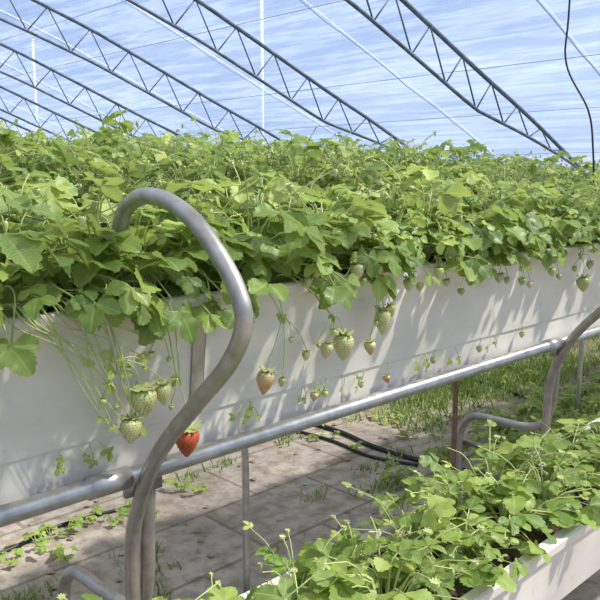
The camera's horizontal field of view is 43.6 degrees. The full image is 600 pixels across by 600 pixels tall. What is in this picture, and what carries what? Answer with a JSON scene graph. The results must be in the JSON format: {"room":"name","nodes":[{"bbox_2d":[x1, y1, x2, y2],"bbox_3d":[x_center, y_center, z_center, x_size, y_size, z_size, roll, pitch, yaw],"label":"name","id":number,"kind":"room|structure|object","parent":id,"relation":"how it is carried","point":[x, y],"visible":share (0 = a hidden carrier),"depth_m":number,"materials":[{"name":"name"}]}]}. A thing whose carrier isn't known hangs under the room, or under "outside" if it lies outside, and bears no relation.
{"room":"greenhouse","nodes":[
{"label":"greenhouse","id":0,"kind":"room"},
{"bbox_2d":[0,336,599,599],"bbox_3d":[-6.636,-3.499,31.046,46.000,0.001,66.000,-9,13,-44],"label":"ground","id":1,"kind":"structure","parent":0,"point":[222,523],"depth_m":3.31,"materials":[{"name":"concrete"}]},
{"bbox_2d":[31,39,37,123],"bbox_3d":[-7.882,-4.946,22.524,0.100,5.550,0.100,-9,13,-44],"label":"pole","id":2,"kind":"object","parent":1,"relation":"on","point":[32,40],"visible":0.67,"depth_m":22.22,"materials":[{"name":"white metal"}]},
{"bbox_2d":[0,505,127,554],"bbox_3d":[-1.162,0.984,2.965,0.080,0.016,1.203,8,12,43],"label":"hose","id":3,"kind":"object","parent":1,"relation":"on","point":[23,542],"visible":0.56,"depth_m":3.12,"materials":[{"name":"black rubber"}]},
{"bbox_2d":[57,187,253,599],"bbox_3d":[-0.311,0.466,1.725,0.127,1.435,1.170,-9,13,-44],"label":"support frame","id":4,"kind":"object","parent":1,"relation":"on","point":[139,550],"visible":0.98,"depth_m":1.60,"materials":[{"name":"metal"}]},
{"bbox_2d":[0,242,599,464],"bbox_3d":[1.280,-0.138,3.511,9.096,0.303,0.401,-9,13,-44],"label":"trough","id":5,"kind":"object","parent":4,"relation":"on","point":[47,410],"visible":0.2,"depth_m":1.99,"materials":[{"name":"white plastic"}]},
{"bbox_2d":[0,158,599,325],"bbox_3d":[0.193,-0.261,2.401,5.926,0.441,0.819,-9,13,-44],"label":"plants","id":6,"kind":"object","parent":5,"relation":"in","point":[156,242],"visible":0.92,"depth_m":1.92,"materials":[{"name":"green plant"}]},
{"bbox_2d":[0,220,599,475],"bbox_3d":[0.623,-0.006,2.601,3.880,0.474,0.248,-9,13,-44],"label":"strawberries","id":7,"kind":"object","parent":6,"relation":"hanging from","point":[19,356],"visible":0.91,"depth_m":1.67,"materials":[{"name":"green plant"}]},
{"bbox_2d":[241,448,249,592],"bbox_3d":[-0.262,0.736,2.686,0.024,0.598,0.239,-9,13,-44],"label":"support post","id":8,"kind":"object","parent":1,"relation":"on","point":[244,453],"visible":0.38,"depth_m":2.60,"materials":[{"name":"metal"}]},
{"bbox_2d":[260,0,263,144],"bbox_3d":[-0.771,-3.790,15.303,0.100,5.550,0.100,-9,13,-44],"label":"pole","id":9,"kind":"object","parent":1,"relation":"on","point":[261,3],"visible":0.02,"depth_m":15.14,"materials":[{"name":"white metal"}]},
{"bbox_2d":[5,389,565,595],"bbox_3d":[0.120,0.852,3.860,4.715,0.039,2.122,-9,13,-44],"label":"dry leaves","id":10,"kind":"object","parent":1,"relation":"on","point":[420,430],"visible":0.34,"depth_m":3.18,"materials":[{"name":"brown plant"}]},
{"bbox_2d":[0,362,591,564],"bbox_3d":[0.290,0.703,4.578,5.449,0.066,1.401,-9,13,-44],"label":"weeds","id":11,"kind":"object","parent":1,"relation":"on","point":[76,522],"visible":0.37,"depth_m":3.19,"materials":[{"name":"green plant"}]},
{"bbox_2d":[0,335,599,599],"bbox_3d":[0.193,0.601,5.110,7.863,0.099,2.883,-9,13,-44],"label":"grass patch","id":12,"kind":"structure","parent":1,"relation":"on","point":[543,368],"depth_m":4.95,"materials":[{"name":"green plant"}]},
{"bbox_2d":[1,0,599,157],"bbox_3d":[-10.203,-2.974,13.491,14.605,4.456,42.000,-9,13,-44],"label":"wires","id":13,"kind":"structure","parent":1,"relation":"on","point":[342,0],"depth_m":8.28,"materials":[{"name":"grey metal"}]},
{"bbox_2d":[0,117,48,138],"bbox_3d":[-8.140,-2.616,11.412,14.619,4.481,0.042,-9,13,-44],"label":"roof truss","id":14,"kind":"object","parent":13,"relation":"attached to","point":[2,118],"depth_m":14.07,"materials":[{"name":"grey metal"}]},
{"bbox_2d":[0,85,105,140],"bbox_3d":[-6.746,-2.390,9.996,14.619,4.481,0.042,-9,13,-44],"label":"roof truss","id":15,"kind":"object","parent":13,"relation":"attached to","point":[26,99],"depth_m":12.29,"materials":[{"name":"grey metal"}]},
{"bbox_2d":[0,42,184,142],"bbox_3d":[-5.351,-2.163,8.581,14.619,4.481,0.042,-9,13,-44],"label":"roof truss","id":16,"kind":"object","parent":13,"relation":"attached to","point":[17,52],"depth_m":10.54,"materials":[{"name":"grey metal"}]},
{"bbox_2d":[0,0,280,145],"bbox_3d":[-3.957,-1.937,7.165,14.619,4.481,0.042,-9,13,-44],"label":"roof truss","id":17,"kind":"object","parent":13,"relation":"attached to","point":[44,5],"depth_m":8.91,"materials":[{"name":"grey metal"}]},
{"bbox_2d":[126,0,410,157],"bbox_3d":[-2.563,-1.710,5.749,14.619,4.481,0.042,-9,13,-44],"label":"roof truss","id":18,"kind":"object","parent":13,"relation":"attached to","point":[200,2],"depth_m":7.83,"materials":[{"name":"grey metal"}]},
{"bbox_2d":[0,0,599,178],"bbox_3d":[-10.203,-2.998,13.487,14.600,4.470,42.000,-9,13,-44],"label":"roof","id":19,"kind":"structure","parent":13,"relation":"on","point":[520,80],"depth_m":7.98,"materials":[{"name":"plastic"}]},
{"bbox_2d":[0,0,558,155],"bbox_3d":[-10.236,-3.026,13.521,14.606,4.460,36.012,-9,13,-44],"label":"film tension lines","id":20,"kind":"object","parent":19,"relation":"attached to","point":[124,0],"visible":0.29,"depth_m":8.91,"materials":[{"name":"white"}]},
{"bbox_2d":[344,0,586,173],"bbox_3d":[-1.168,-1.484,4.333,14.619,4.481,0.042,-9,13,-44],"label":"roof truss","id":21,"kind":"object","parent":13,"relation":"attached to","point":[430,26],"depth_m":6.81,"materials":[{"name":"grey metal"}]},
{"bbox_2d":[564,0,594,183],"bbox_3d":[1.518,-1.548,3.981,0.011,2.000,0.221,-9,13,-44],"label":"hanging cable","id":22,"kind":"object","parent":13,"relation":"hanging from","point":[567,28],"visible":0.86,"depth_m":4.04,"materials":[{"name":"black plastic"}]},
{"bbox_2d":[301,431,417,466],"bbox_3d":[0.166,0.791,4.173,1.110,0.018,0.077,8,12,40],"label":"hose","id":23,"kind":"object","parent":1,"relation":"on","point":[302,432],"visible":0.68,"depth_m":4.00,"materials":[{"name":"black rubber"}]},
{"bbox_2d":[375,452,420,486],"label":"plants","id":24,"kind":"object","parent":1,"relation":"on","point":[388,463],"depth_m":3.61,"materials":[{"name":"green plant"}]},
{"bbox_2d":[316,424,485,473],"bbox_3d":[0.380,0.790,4.165,2.013,0.028,0.132,8,12,40],"label":"hose","id":25,"kind":"object","parent":1,"relation":"on","point":[344,433],"visible":0.43,"depth_m":4.09,"materials":[{"name":"black rubber"}]},
{"bbox_2d":[422,425,450,464],"label":"plants","id":26,"kind":"object","parent":1,"relation":"on","point":[433,450],"depth_m":3.90,"materials":[{"name":"green plant"}]},
{"bbox_2d":[450,381,457,481],"bbox_3d":[0.641,0.597,3.553,0.024,0.598,0.239,-9,13,-44],"label":"post","id":27,"kind":"object","parent":1,"relation":"on","point":[455,384],"visible":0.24,"depth_m":3.46,"materials":[{"name":"metal"}]},
{"bbox_2d":[463,444,475,452],"label":"plants","id":28,"kind":"object","parent":1,"relation":"on","point":[465,447],"depth_m":3.86,"materials":[{"name":"green plant"}]},
{"bbox_2d":[463,420,492,437],"label":"plants","id":29,"kind":"object","parent":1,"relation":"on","point":[480,423],"depth_m":4.27,"materials":[{"name":"green plant"}]},
{"bbox_2d":[489,407,516,419],"label":"plants","id":30,"kind":"object","parent":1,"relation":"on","point":[496,411],"depth_m":4.26,"materials":[{"name":"green plant"}]},
{"bbox_2d":[469,386,543,446],"label":"plants","id":31,"kind":"object","parent":1,"relation":"on","point":[528,409],"depth_m":4.09,"materials":[{"name":"green plant"}]},
{"bbox_2d":[470,379,581,409],"bbox_3d":[1.407,0.622,5.230,0.094,0.024,1.507,-7,12,-38],"label":"hose","id":32,"kind":"object","parent":1,"relation":"on","point":[515,393],"visible":0.2,"depth_m":5.14,"materials":[{"name":"black rubber"}]},
{"bbox_2d":[456,307,599,483],"bbox_3d":[1.152,0.292,3.138,0.127,1.332,1.170,-9,13,-44],"label":"support frame","id":33,"kind":"object","parent":1,"relation":"on","point":[551,388],"visible":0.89,"depth_m":3.21,"materials":[{"name":"metal"}]},
{"bbox_2d":[239,418,599,599],"bbox_3d":[1.903,0.460,3.322,7.996,0.203,0.369,-9,13,-44],"label":"trough","id":34,"kind":"object","parent":33,"relation":"on","point":[575,556],"visible":0.12,"depth_m":1.89,"materials":[{"name":"white plastic"}]},
{"bbox_2d":[57,420,599,599],"bbox_3d":[-0.053,0.578,1.363,2.500,0.280,0.609,-8,12,-42],"label":"plants","id":35,"kind":"object","parent":34,"relation":"in","point":[524,498],"visible":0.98,"depth_m":1.74,"materials":[{"name":"green plant"}]},
{"bbox_2d":[482,414,599,501],"bbox_3d":[2.648,0.216,4.053,5.626,0.163,0.525,-9,12,-43],"label":"plants","id":36,"kind":"object","parent":34,"relation":"in","point":[583,461],"visible":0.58,"depth_m":2.40,"materials":[{"name":"green plant"}]},
{"bbox_2d":[558,383,576,402],"label":"plants","id":37,"kind":"object","parent":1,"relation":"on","point":[570,387],"depth_m":4.84,"materials":[{"name":"green plant"}]},
{"bbox_2d":[550,357,599,435],"label":"plants","id":38,"kind":"object","parent":1,"relation":"on","point":[590,404],"depth_m":4.39,"materials":[{"name":"green plant"}]},
{"bbox_2d":[575,340,583,425],"bbox_3d":[1.544,0.459,4.421,0.024,0.598,0.239,-9,13,-44],"label":"support post","id":39,"kind":"object","parent":1,"relation":"on","point":[581,343],"visible":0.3,"depth_m":4.33,"materials":[{"name":"metal"}]},
{"bbox_2d":[582,374,599,390],"label":"plants","id":40,"kind":"object","parent":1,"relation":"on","point":[590,380],"depth_m":5.17,"materials":[{"name":"green plant"}]},
{"bbox_3d":[0.614,0.173,5.054,6.032,0.962,0.360,-9,13,-44],"label":"trestle legs","id":41,"kind":"object","parent":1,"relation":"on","visible":0},
{"bbox_3d":[0.861,-0.477,5.190,7.311,0.283,0.401,-9,13,-44],"label":"trough","id":42,"kind":"object","parent":41,"relation":"on","visible":0},
{"bbox_2d":[0,120,599,227],"bbox_3d":[0.902,-0.824,5.194,7.556,0.604,0.941,-9,13,-44],"label":"plants","id":43,"kind":"object","parent":42,"relation":"in","point":[10,144],"visible":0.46,"depth_m":3.92,"materials":[{"name":"green plant"}]},
{"bbox_3d":[-0.613,-1.009,7.185,6.561,0.283,0.401,-9,13,-44],"label":"trough","id":44,"kind":"object","parent":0,"visible":0},
{"bbox_2d":[9,119,45,141],"label":"plants","id":45,"kind":"object","parent":44,"relation":"in","point":[15,122],"depth_m":5.64,"materials":[{"name":"green plant"}]},
{"bbox_2d":[51,130,75,146],"label":"plants","id":46,"kind":"object","parent":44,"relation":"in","point":[60,138],"depth_m":6.05,"materials":[{"name":"green plant"}]},
{"bbox_2d":[51,135,78,146],"label":"plants","id":47,"kind":"object","parent":44,"relation":"in","point":[57,138],"depth_m":7.27,"materials":[{"name":"green plant"}]},
{"bbox_2d":[69,119,93,153],"label":"plants","id":48,"kind":"object","parent":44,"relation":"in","point":[76,120],"depth_m":5.97,"materials":[{"name":"green plant"}]},
{"bbox_2d":[128,133,153,159],"label":"plants","id":49,"kind":"object","parent":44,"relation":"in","point":[150,134],"depth_m":6.30,"materials":[{"name":"green plant"}]},
{"bbox_2d":[158,132,192,153],"label":"plants","id":50,"kind":"object","parent":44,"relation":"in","point":[167,137],"depth_m":6.57,"materials":[{"name":"green plant"}]},
{"bbox_2d":[197,132,211,143],"label":"plants","id":51,"kind":"object","parent":44,"relation":"in","point":[206,135],"depth_m":8.25,"materials":[{"name":"green plant"}]},
{"bbox_2d":[208,135,231,157],"label":"plants","id":52,"kind":"object","parent":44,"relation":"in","point":[220,135],"depth_m":6.99,"materials":[{"name":"green plant"}]},
{"bbox_2d":[223,128,281,162],"label":"plants","id":53,"kind":"object","parent":44,"relation":"in","point":[250,142],"depth_m":7.12,"materials":[{"name":"green plant"}]},
{"bbox_2d":[319,133,339,163],"label":"plants","id":54,"kind":"object","parent":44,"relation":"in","point":[335,150],"depth_m":7.86,"materials":[{"name":"green plant"}]},
{"bbox_2d":[352,142,375,158],"label":"plants","id":55,"kind":"object","parent":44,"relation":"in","point":[357,148],"depth_m":8.33,"materials":[{"name":"green plant"}]},
{"bbox_2d":[376,135,398,159],"label":"plants","id":56,"kind":"object","parent":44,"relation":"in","point":[391,135],"depth_m":8.38,"materials":[{"name":"green plant"}]},
{"bbox_2d":[400,145,417,159],"label":"plants","id":57,"kind":"object","parent":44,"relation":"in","point":[416,145],"depth_m":8.86,"materials":[{"name":"green plant"}]},
{"bbox_3d":[-1.773,0.691,0.321,0.127,1.435,1.170,-9,13,-44],"label":"support frame","id":58,"kind":"object","parent":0,"visible":0},
{"bbox_2d":[0,325,599,527],"bbox_3d":[1.436,0.121,3.462,9.200,0.052,0.052,-9,13,-44],"label":"pipe","id":59,"kind":"object","parent":58,"relation":"on","point":[96,486],"visible":1,"depth_m":1.93,"materials":[{"name":"metal"}]},
{"bbox_2d":[0,307,599,504],"bbox_3d":[1.281,0.084,3.546,9.100,0.144,0.284,-9,13,-44],"label":"gutter","id":60,"kind":"object","parent":58,"relation":"on","point":[30,476],"visible":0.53,"depth_m":2.02,"materials":[{"name":"white plastic"}]},
{"bbox_3d":[0.125,-0.768,6.182,6.936,0.283,0.399,-9,13,-44],"label":"trough","id":61,"kind":"object","parent":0,"visible":0},
{"bbox_2d":[0,109,540,186],"bbox_3d":[0.210,-1.143,6.236,7.288,0.635,0.875,-9,13,-44],"label":"plants","id":62,"kind":"object","parent":61,"relation":"in","point":[99,138],"visible":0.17,"depth_m":5.33,"materials":[{"name":"green plant"}]}
]}

